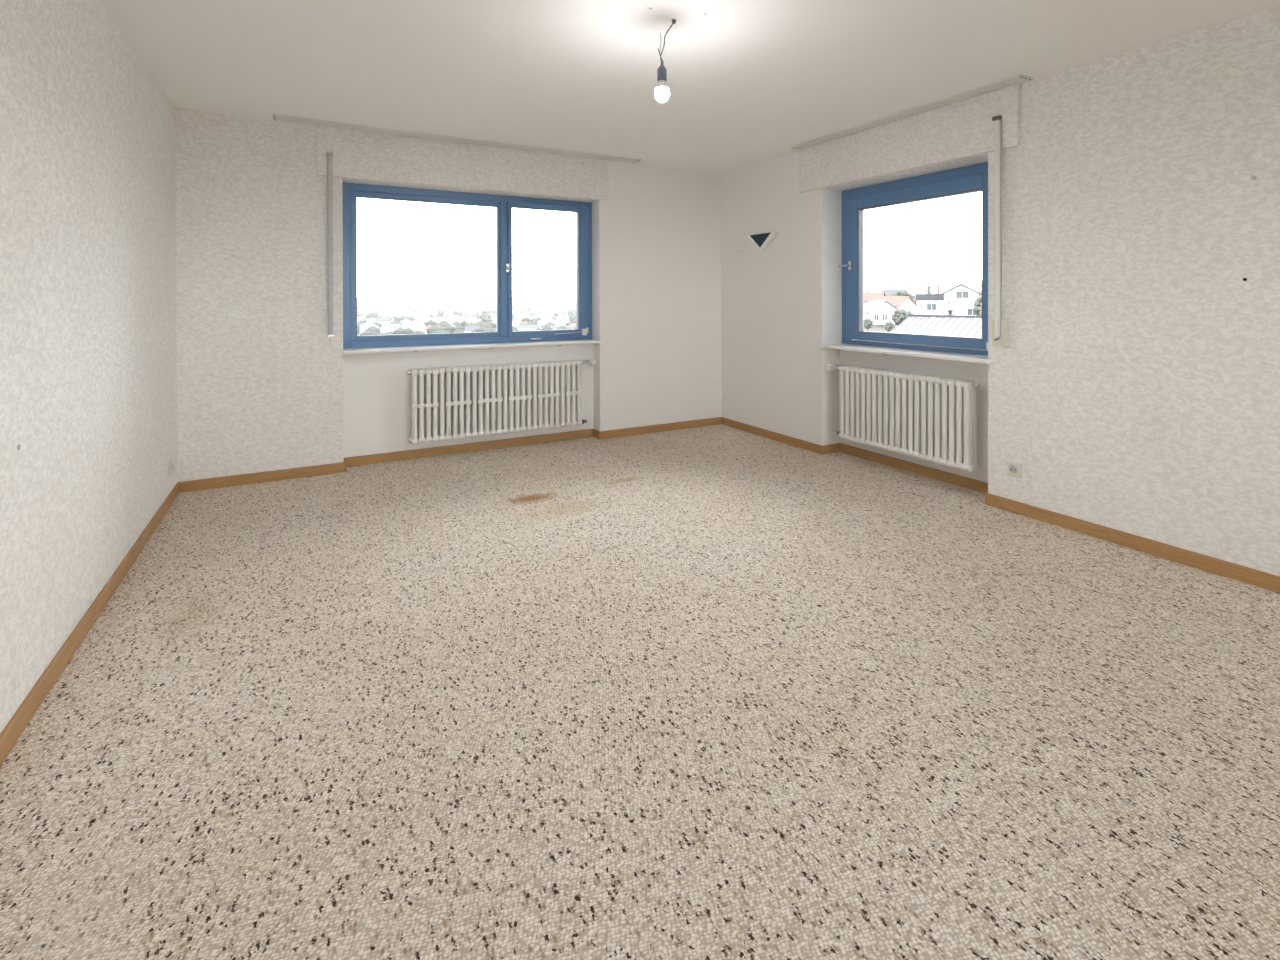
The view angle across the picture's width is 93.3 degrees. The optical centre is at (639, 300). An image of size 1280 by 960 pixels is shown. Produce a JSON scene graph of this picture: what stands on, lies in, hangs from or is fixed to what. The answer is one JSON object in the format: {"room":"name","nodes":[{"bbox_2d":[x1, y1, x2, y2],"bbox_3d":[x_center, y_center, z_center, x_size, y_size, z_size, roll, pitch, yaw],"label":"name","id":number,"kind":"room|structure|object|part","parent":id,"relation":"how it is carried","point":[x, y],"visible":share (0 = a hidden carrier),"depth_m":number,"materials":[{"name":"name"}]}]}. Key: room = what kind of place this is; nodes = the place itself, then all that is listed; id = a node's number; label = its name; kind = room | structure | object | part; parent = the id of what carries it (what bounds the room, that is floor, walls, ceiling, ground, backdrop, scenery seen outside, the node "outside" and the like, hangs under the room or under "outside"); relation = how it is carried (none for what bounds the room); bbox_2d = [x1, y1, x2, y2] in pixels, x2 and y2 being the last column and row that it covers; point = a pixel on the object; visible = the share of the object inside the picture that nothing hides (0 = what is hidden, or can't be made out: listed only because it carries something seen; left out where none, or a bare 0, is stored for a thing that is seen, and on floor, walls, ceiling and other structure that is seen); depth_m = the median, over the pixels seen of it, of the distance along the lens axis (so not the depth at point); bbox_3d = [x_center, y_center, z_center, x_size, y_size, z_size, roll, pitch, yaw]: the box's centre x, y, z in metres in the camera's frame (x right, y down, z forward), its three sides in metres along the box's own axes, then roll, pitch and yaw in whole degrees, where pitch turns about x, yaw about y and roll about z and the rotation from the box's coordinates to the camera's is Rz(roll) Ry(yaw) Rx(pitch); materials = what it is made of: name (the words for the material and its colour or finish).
{"room":"empty room","nodes":[
{"label":"empty room","id":0,"kind":"room"},
{"bbox_2d":[0,0,176,733],"bbox_3d":[-1.188,0.015,0.305,0.300,2.500,8.880,0,0,-29],"label":"wall","id":1,"kind":"structure","parent":0,"point":[88,319],"depth_m":2.20,"materials":[{"name":"paper"}]},
{"bbox_2d":[0,482,179,765],"bbox_3d":[-1.025,1.229,0.345,0.014,0.070,8.186,0,0,-29],"label":"baseboard","id":2,"kind":"structure","parent":1,"relation":"attached to","point":[17,724],"depth_m":2.13,"materials":[{"name":"brown wood"}]},
{"bbox_2d":[169,459,173,474],"bbox_3d":[-2.891,1.028,3.726,0.014,0.082,0.082,0,0,-29],"label":"power socket","id":3,"kind":"object","parent":1,"relation":"attached to","point":[171,465],"visible":1,"depth_m":3.71,"materials":[{"name":"beige plastic"}]},
{"bbox_2d":[175,109,720,481],"bbox_3d":[-1.028,-0.008,5.247,4.756,2.500,0.380,0,0,-29],"label":"wall","id":4,"kind":"structure","parent":0,"point":[262,385],"depth_m":4.33,"materials":[{"name":"paint"}]},
{"bbox_2d":[326,151,333,340],"bbox_3d":[-2.223,-0.385,4.331,0.042,1.353,0.068,0,0,-29],"label":"rod","id":5,"kind":"object","parent":4,"relation":"attached to","point":[329,154],"visible":1,"depth_m":4.31,"materials":[{"name":"grey plastic"}]},
{"bbox_2d":[177,417,720,492],"bbox_3d":[-1.129,1.208,5.048,4.376,0.070,0.149,0,0,-29],"label":"baseboard","id":6,"kind":"structure","parent":4,"relation":"attached to","point":[242,479],"depth_m":4.79,"materials":[{"name":"brown wood"}]},
{"bbox_2d":[317,125,608,199],"bbox_3d":[-1.294,-1.076,4.859,2.302,0.358,0.034,0,0,-29],"label":"box","id":7,"kind":"object","parent":4,"relation":"attached to","point":[357,154],"visible":1,"depth_m":4.75,"materials":[{"name":"paper"}]},
{"bbox_2d":[342,182,602,353],"bbox_3d":[-1.307,-0.251,4.998,2.080,1.287,0.285,0,0,-29],"label":"window","id":8,"kind":"structure","parent":4,"relation":"in","point":[504,336],"depth_m":5.08,"materials":[{"name":"blue"}]},
{"bbox_3d":[-1.707,-0.266,4.886,1.152,1.143,0.064,0,0,-29],"label":"fixed light frame","id":9,"kind":"part","parent":8,"relation":"part of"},
{"bbox_3d":[-1.287,0.372,4.968,2.080,0.025,0.210,0,0,-29],"label":"sill","id":10,"kind":"part","parent":8,"relation":"part of","materials":[{"name":"white stone"}]},
{"bbox_3d":[-1.088,-0.277,5.138,0.097,0.070,0.050,0,0,-29],"label":"handle","id":11,"kind":"part","parent":8,"relation":"part of","materials":[{"name":"silver metal"}]},
{"bbox_3d":[-0.818,-0.270,5.359,0.740,1.163,0.076,0,0,-29],"label":"sash","id":12,"kind":"part","parent":8,"relation":"part of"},
{"bbox_2d":[406,359,595,443],"bbox_3d":[-1.117,0.815,5.054,1.586,0.580,0.154,0,0,-29],"label":"radiator","id":13,"kind":"object","parent":4,"relation":"attached to","point":[496,399],"visible":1,"depth_m":4.97,"materials":[{"name":"metal"}]},
{"bbox_2d":[0,424,1279,959],"bbox_3d":[0.897,1.355,1.460,5.056,0.200,8.880,0,0,-29],"label":"floor","id":14,"kind":"structure","parent":0,"point":[720,691],"depth_m":1.74,"materials":[{"name":"carpet"}]},
{"bbox_2d":[101,0,1279,173],"bbox_3d":[0.891,-1.345,1.448,5.056,0.200,8.880,0,0,-29],"label":"ceiling","id":15,"kind":"structure","parent":0,"point":[748,82],"depth_m":3.08,"materials":[{"name":"paint"}]},
{"bbox_2d":[273,114,640,162],"bbox_3d":[-1.254,-1.249,4.774,2.816,0.012,0.137,0,0,-29],"label":"rail","id":16,"kind":"object","parent":15,"relation":"attached to","point":[277,117],"visible":1,"depth_m":4.61,"materials":[{"name":"white plastic"}]},
{"bbox_2d":[655,19,675,101],"bbox_3d":[0.111,-1.065,2.686,0.094,0.367,0.063,0,0,-29],"label":"lamp","id":17,"kind":"object","parent":15,"relation":"hanging from","point":[661,91],"visible":1,"depth_m":2.66,"materials":[{"name":"white glass"}]},
{"bbox_2d":[657,62,666,81],"bbox_3d":[0.098,-1.016,2.678,0.042,0.085,0.042,0,0,-29],"label":"socket","id":18,"kind":"object","parent":17,"relation":"attached to","point":[661,72],"depth_m":2.66,"materials":[{"name":"grey plastic"}]},
{"bbox_3d":[0.098,-0.909,2.679,0.063,0.056,0.063,0,0,-29],"label":"bulb","id":19,"kind":"part","parent":17,"relation":"part of","materials":[{"name":"white glass"}]},
{"bbox_2d":[790,74,1032,148],"bbox_3d":[1.724,-1.252,4.174,0.119,0.012,1.826,0,0,-29],"label":"rail","id":20,"kind":"object","parent":15,"relation":"attached to","point":[1017,79],"visible":1,"depth_m":3.93,"materials":[{"name":"white plastic"}]},
{"bbox_2d":[721,6,1279,575],"bbox_3d":[2.961,-0.004,2.548,0.380,2.500,8.200,0,0,-29],"label":"wall","id":21,"kind":"structure","parent":0,"point":[1134,388],"depth_m":3.11,"materials":[{"name":"paper"}]},
{"bbox_2d":[747,232,778,250],"bbox_3d":[1.104,-0.524,5.462,0.051,0.159,0.407,0,0,-29],"label":"wall lamp","id":22,"kind":"object","parent":21,"relation":"attached to","point":[762,241],"visible":1,"depth_m":5.43,"materials":[{"name":"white metal"}]},
{"bbox_3d":[1.083,-0.539,5.451,0.003,0.124,0.287,0,0,-29],"label":"panel","id":23,"kind":"part","parent":22,"relation":"part of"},
{"bbox_3d":[1.121,-0.524,5.472,0.012,0.159,0.407,0,0,-29],"label":"plate","id":24,"kind":"part","parent":22,"relation":"part of","materials":[{"name":"white paint"}]},
{"bbox_2d":[825,363,979,471],"bbox_3d":[1.863,0.794,4.361,0.190,0.580,1.234,0,0,-29],"label":"radiator","id":25,"kind":"object","parent":21,"relation":"attached to","point":[930,418],"visible":1,"depth_m":4.19,"materials":[{"name":"metal"}]},
{"bbox_2d":[818,162,990,363],"bbox_3d":[1.913,-0.254,4.333,0.342,1.287,1.387,0,0,-29],"label":"window","id":26,"kind":"structure","parent":21,"relation":"in","point":[971,178],"depth_m":4.44,"materials":[{"name":"blue"}]},
{"bbox_3d":[1.655,-0.282,4.889,0.050,0.070,0.102,0,0,-29],"label":"handle","id":27,"kind":"part","parent":26,"relation":"part of","materials":[{"name":"silver metal"}]},
{"bbox_3d":[1.882,0.368,4.317,0.267,0.025,1.387,0,0,-29],"label":"sill","id":28,"kind":"part","parent":26,"relation":"part of","materials":[{"name":"white stone"}]},
{"bbox_3d":[1.976,0.317,4.351,0.008,0.012,1.115,0,0,-29],"label":"stay rod","id":29,"kind":"part","parent":26,"relation":"part of","materials":[{"name":"metal"}]},
{"bbox_2d":[798,84,1020,192],"bbox_3d":[1.766,-1.079,4.274,0.034,0.358,1.777,0,0,-29],"label":"box","id":30,"kind":"object","parent":21,"relation":"attached to","point":[964,128],"visible":1,"depth_m":4.05,"materials":[{"name":"paper"}]},
{"bbox_2d":[992,115,1006,346],"bbox_3d":[2.129,-0.408,3.588,0.068,1.363,0.068,0,0,-29],"label":"rod","id":31,"kind":"object","parent":30,"relation":"attached to","point":[999,326],"visible":1,"depth_m":3.57,"materials":[{"name":"white plastic"}]},
{"bbox_3d":[2.142,0.194,3.597,0.042,0.158,0.068,0,0,-29],"label":"guide plate","id":32,"kind":"part","parent":31,"relation":"part of","materials":[{"name":"beige plastic"}]},
{"bbox_2d":[721,417,1279,592],"bbox_3d":[2.880,1.211,2.499,0.209,0.070,8.186,0,0,-29],"label":"baseboard","id":33,"kind":"structure","parent":21,"relation":"attached to","point":[1258,578],"depth_m":3.34,"materials":[{"name":"brown wood"}]},
{"bbox_2d":[1007,461,1021,477],"bbox_3d":[2.192,0.991,3.541,0.014,0.082,0.082,0,0,-29],"label":"power socket","id":34,"kind":"object","parent":21,"relation":"attached to","point":[1013,469],"visible":1,"depth_m":3.53,"materials":[{"name":"beige plastic"}]},
{"label":"outside","id":35,"kind":"structure","parent":0,"visible":0},
{"bbox_2d":[357,303,916,334],"bbox_3d":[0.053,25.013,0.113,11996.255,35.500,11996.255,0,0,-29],"label":"ground","id":36,"kind":"structure","parent":35,"point":[873,329],"depth_m":3121.99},
{"bbox_2d":[357,316,366,321],"bbox_3d":[-478.065,34.755,1034.896,14.141,15.791,15.320,0,0,31],"label":"house","id":37,"kind":"structure","parent":36,"relation":"on","point":[359,318],"depth_m":1031.03,"materials":[{"name":"white"}]},
{"bbox_2d":[359,322,378,332],"bbox_3d":[-319.038,34.876,711.911,17.099,17.554,30.777,0,0,-33],"label":"house","id":38,"kind":"structure","parent":36,"relation":"on","point":[364,326],"depth_m":702.24,"materials":[{"name":"white"}]},
{"bbox_2d":[371,317,390,324],"bbox_3d":[-377.932,33.912,881.432,15.717,18.619,22.971,0,0,35],"label":"house","id":39,"kind":"structure","parent":36,"relation":"on","point":[384,320],"depth_m":877.81,"materials":[{"name":"beige"}]},
{"bbox_2d":[379,311,392,316],"bbox_3d":[-587.962,32.889,1398.567,27.693,15.795,15.385,0,0,-44],"label":"house","id":40,"kind":"structure","parent":36,"relation":"on","point":[380,312],"depth_m":1392.32,"materials":[{"name":"white"}]},
{"bbox_2d":[383,313,399,316],"bbox_3d":[-498.115,33.085,1210.227,30.344,17.308,16.858,0,0,-17],"label":"house","id":41,"kind":"structure","parent":36,"relation":"on","point":[384,314],"depth_m":1204.37,"materials":[{"name":"white"}]},
{"bbox_2d":[382,324,411,332],"bbox_3d":[-272.869,34.951,678.957,30.634,17.473,17.019,0,0,30],"label":"house","id":42,"kind":"structure","parent":36,"relation":"on","point":[388,327],"depth_m":674.27,"materials":[{"name":"white paint"}]},
{"bbox_2d":[400,319,412,324],"bbox_3d":[-332.373,34.716,855.912,15.624,16.041,28.124,0,0,-13],"label":"house","id":43,"kind":"structure","parent":36,"relation":"on","point":[406,321],"depth_m":843.66,"materials":[{"name":"white"}]},
{"bbox_2d":[406,313,422,317],"bbox_3d":[-438.796,33.419,1175.896,15.883,16.307,28.589,0,0,43],"label":"house","id":44,"kind":"structure","parent":36,"relation":"on","point":[415,314],"depth_m":1170.17,"materials":[{"name":"white"}]},
{"bbox_2d":[409,322,423,330],"bbox_3d":[-269.493,34.680,724.997,14.903,17.655,21.782,0,0,-33],"label":"house","id":45,"kind":"structure","parent":36,"relation":"on","point":[415,325],"depth_m":716.88,"materials":[{"name":"beige paint"}]},
{"bbox_2d":[420,315,429,320],"bbox_3d":[-408.628,34.319,1146.622,16.755,13.581,11.464,0,0,-11],"label":"house","id":46,"kind":"structure","parent":36,"relation":"on","point":[422,317],"depth_m":1141.53,"materials":[{"name":"beige"}]},
{"bbox_2d":[424,325,439,333],"bbox_3d":[-234.731,36.033,683.021,15.639,15.519,13.233,0,0,-14],"label":"house","id":47,"kind":"structure","parent":36,"relation":"on","point":[426,327],"depth_m":679.23,"materials":[{"name":"white"}]},
{"bbox_2d":[425,317,442,322],"bbox_3d":[-346.526,34.622,1016.075,24.690,14.082,13.717,0,0,8],"label":"house","id":48,"kind":"structure","parent":36,"relation":"on","point":[436,319],"depth_m":1010.97,"materials":[{"name":"white"}]},
{"bbox_2d":[443,312,453,315],"bbox_3d":[-412.559,33.266,1300.630,15.851,16.338,14.631,0,0,25],"label":"house","id":49,"kind":"structure","parent":36,"relation":"on","point":[445,313],"depth_m":1297.47,"materials":[{"name":"white"}]},
{"bbox_2d":[445,316,463,323],"bbox_3d":[-294.610,33.816,958.362,30.183,17.215,16.768,0,0,41],"label":"house","id":50,"kind":"structure","parent":36,"relation":"on","point":[450,319],"depth_m":951.11,"materials":[{"name":"white"}]},
{"bbox_2d":[357,303,575,335],"bbox_3d":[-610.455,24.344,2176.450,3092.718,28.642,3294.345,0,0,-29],"label":"tree belt","id":51,"kind":"object","parent":36,"relation":"on","point":[486,324],"visible":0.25,"depth_m":988.63,"materials":[{"name":"green plant"}]},
{"bbox_2d":[461,314,476,322],"bbox_3d":[-286.044,32.964,1007.913,23.706,19.214,16.220,0,0,-42],"label":"house","id":52,"kind":"structure","parent":36,"relation":"on","point":[469,318],"depth_m":1002.12,"materials":[{"name":"beige"}]},
{"bbox_2d":[464,326,479,332],"bbox_3d":[-188.386,36.061,679.560,16.378,14.631,13.103,0,0,-6],"label":"house","id":53,"kind":"structure","parent":36,"relation":"on","point":[467,328],"depth_m":676.08,"materials":[{"name":"white"}]},
{"bbox_2d":[495,317,521,326],"bbox_3d":[-186.307,33.593,857.141,32.761,18.686,18.201,0,0,-35],"label":"house","id":54,"kind":"structure","parent":36,"relation":"on","point":[516,320],"depth_m":855.69,"materials":[{"name":"white"}]},
{"bbox_2d":[513,308,524,311],"bbox_3d":[-354.324,30.278,1771.971,30.154,17.199,16.752,0,0,11],"label":"house","id":55,"kind":"structure","parent":36,"relation":"on","point":[514,309],"depth_m":1766.30,"materials":[{"name":"white"}]},
{"bbox_2d":[514,313,528,318],"bbox_3d":[-235.308,33.104,1199.883,27.286,15.563,15.159,0,0,-9],"label":"house","id":56,"kind":"structure","parent":36,"relation":"on","point":[521,315],"depth_m":1193.54,"materials":[{"name":"white"}]},
{"bbox_2d":[516,325,541,330],"bbox_3d":[-127.964,35.390,698.465,25.834,14.735,14.352,0,0,12],"label":"house","id":57,"kind":"structure","parent":36,"relation":"on","point":[520,327],"depth_m":693.64,"materials":[{"name":"white paint"}]},
{"bbox_2d":[525,315,539,318],"bbox_3d":[-196.708,33.944,1101.547,24.537,13.995,13.632,0,0,-42],"label":"house","id":58,"kind":"structure","parent":36,"relation":"on","point":[528,316],"depth_m":1096.59,"materials":[{"name":"white"}]},
{"bbox_2d":[538,317,555,324],"bbox_3d":[-128.930,33.435,836.455,18.611,19.107,33.500,0,0,5],"label":"house","id":59,"kind":"structure","parent":36,"relation":"on","point":[543,321],"depth_m":820.71,"materials":[{"name":"white"}]},
{"bbox_2d":[542,313,552,317],"bbox_3d":[-179.039,32.578,1174.056,16.829,17.278,30.293,0,0,-19],"label":"house","id":60,"kind":"structure","parent":36,"relation":"on","point":[546,315],"depth_m":1160.78,"materials":[{"name":"white"}]},
{"bbox_2d":[551,325,572,329],"bbox_3d":[-90.600,35.541,698.155,24.515,13.983,13.620,0,0,-16],"label":"house","id":61,"kind":"structure","parent":36,"relation":"on","point":[554,327],"depth_m":695.16,"materials":[{"name":"white"}]},
{"bbox_2d":[556,314,568,318],"bbox_3d":[-137.303,33.110,1069.582,16.351,16.787,29.432,0,0,8],"label":"house","id":62,"kind":"structure","parent":36,"relation":"on","point":[563,315],"depth_m":1057.16,"materials":[{"name":"white"}]},
{"bbox_2d":[559,320,568,324],"bbox_3d":[-108.231,35.489,867.379,11.460,13.439,13.543,0,0,44],"label":"house","id":63,"kind":"structure","parent":36,"relation":"on","point":[566,321],"depth_m":863.25,"materials":[{"name":"white"}]},
{"bbox_2d":[864,318,873,328],"bbox_3d":[49.471,5.398,131.026,2.077,3.251,2.219,0,0,-29],"label":"tree","id":64,"kind":"object","parent":36,"relation":"on","point":[868,323],"visible":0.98,"depth_m":130.35,"materials":[{"name":"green plant"}]},
{"bbox_2d":[864,290,885,303],"bbox_3d":[86.854,2.546,229.105,11.000,13.000,10.000,0,0,36],"label":"house","id":65,"kind":"structure","parent":36,"relation":"on","point":[868,296],"depth_m":226.18,"materials":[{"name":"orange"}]},
{"bbox_2d":[864,300,898,326],"bbox_3d":[60.487,4.694,153.238,9.400,9.500,11.000,0,0,1],"label":"house","id":66,"kind":"structure","parent":36,"relation":"on","point":[880,312],"depth_m":149.06,"materials":[{"name":"white paint"}]},
{"bbox_2d":[884,321,893,330],"bbox_3d":[51.480,5.677,124.856,1.800,2.818,1.923,0,0,-29],"label":"tree","id":67,"kind":"object","parent":36,"relation":"on","point":[889,326],"visible":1,"depth_m":124.30,"materials":[{"name":"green plant"}]},
{"bbox_2d":[881,288,905,295],"bbox_3d":[124.039,1.169,294.992,11.000,15.000,11.000,0,0,33],"label":"house","id":68,"kind":"structure","parent":36,"relation":"on","point":[888,292],"depth_m":293.49,"materials":[{"name":"white"}]},
{"bbox_2d":[875,294,916,313],"bbox_3d":[83.066,3.493,198.327,9.500,11.400,12.000,0,0,-29],"label":"house","id":69,"kind":"structure","parent":36,"relation":"on","point":[906,303],"depth_m":194.36,"materials":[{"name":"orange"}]},
{"bbox_2d":[892,309,908,324],"bbox_3d":[59.347,4.437,137.832,3.323,5.202,3.550,0,0,-29],"label":"tree","id":70,"kind":"object","parent":36,"relation":"on","point":[899,316],"visible":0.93,"depth_m":136.85,"materials":[{"name":"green plant"}]},
{"bbox_2d":[895,290,912,298],"bbox_3d":[119.839,0.907,275.139,7.615,11.922,8.136,0,0,-29],"label":"tree","id":71,"kind":"object","parent":36,"relation":"on","point":[904,292],"visible":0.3,"depth_m":272.96,"materials":[{"name":"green plant"}]},
{"bbox_2d":[926,284,931,293],"bbox_3d":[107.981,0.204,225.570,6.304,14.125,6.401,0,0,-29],"label":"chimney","id":72,"kind":"object","parent":36,"relation":"on","point":[928,291],"visible":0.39,"depth_m":225.05,"materials":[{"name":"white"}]},
{"bbox_2d":[890,310,981,337],"bbox_3d":[25.078,5.315,43.287,11.200,9.400,14.200,0,0,44],"label":"house","id":73,"kind":"structure","parent":36,"relation":"on","point":[943,325],"depth_m":43.77,"materials":[{"name":"white"}]},
{"bbox_2d":[916,284,980,315],"bbox_3d":[92.507,2.126,180.796,17.500,14.250,17.700,0,0,28],"label":"house","id":74,"kind":"structure","parent":36,"relation":"on","point":[959,299],"depth_m":176.88,"materials":[{"name":"white paint"}]},
{"bbox_2d":[972,296,981,315],"bbox_3d":[89.334,2.833,156.370,5.538,8.670,5.917,0,0,-29],"label":"tree","id":75,"kind":"object","parent":36,"relation":"on","point":[977,309],"visible":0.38,"depth_m":155.87,"materials":[{"name":"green plant"}]},
{"bbox_2d":[973,279,981,298],"bbox_3d":[93.873,0.719,164.966,6.544,13.814,6.403,0,0,-29],"label":"bare tree","id":76,"kind":"object","parent":36,"relation":"on","point":[976,279],"visible":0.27,"depth_m":165.32,"materials":[{"name":"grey plant"}]},
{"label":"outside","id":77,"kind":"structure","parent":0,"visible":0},
{"bbox_2d":[357,297,575,303],"bbox_3d":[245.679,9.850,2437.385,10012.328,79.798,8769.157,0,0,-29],"label":"hills","id":78,"kind":"structure","parent":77,"point":[360,300],"depth_m":5216.23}
]}

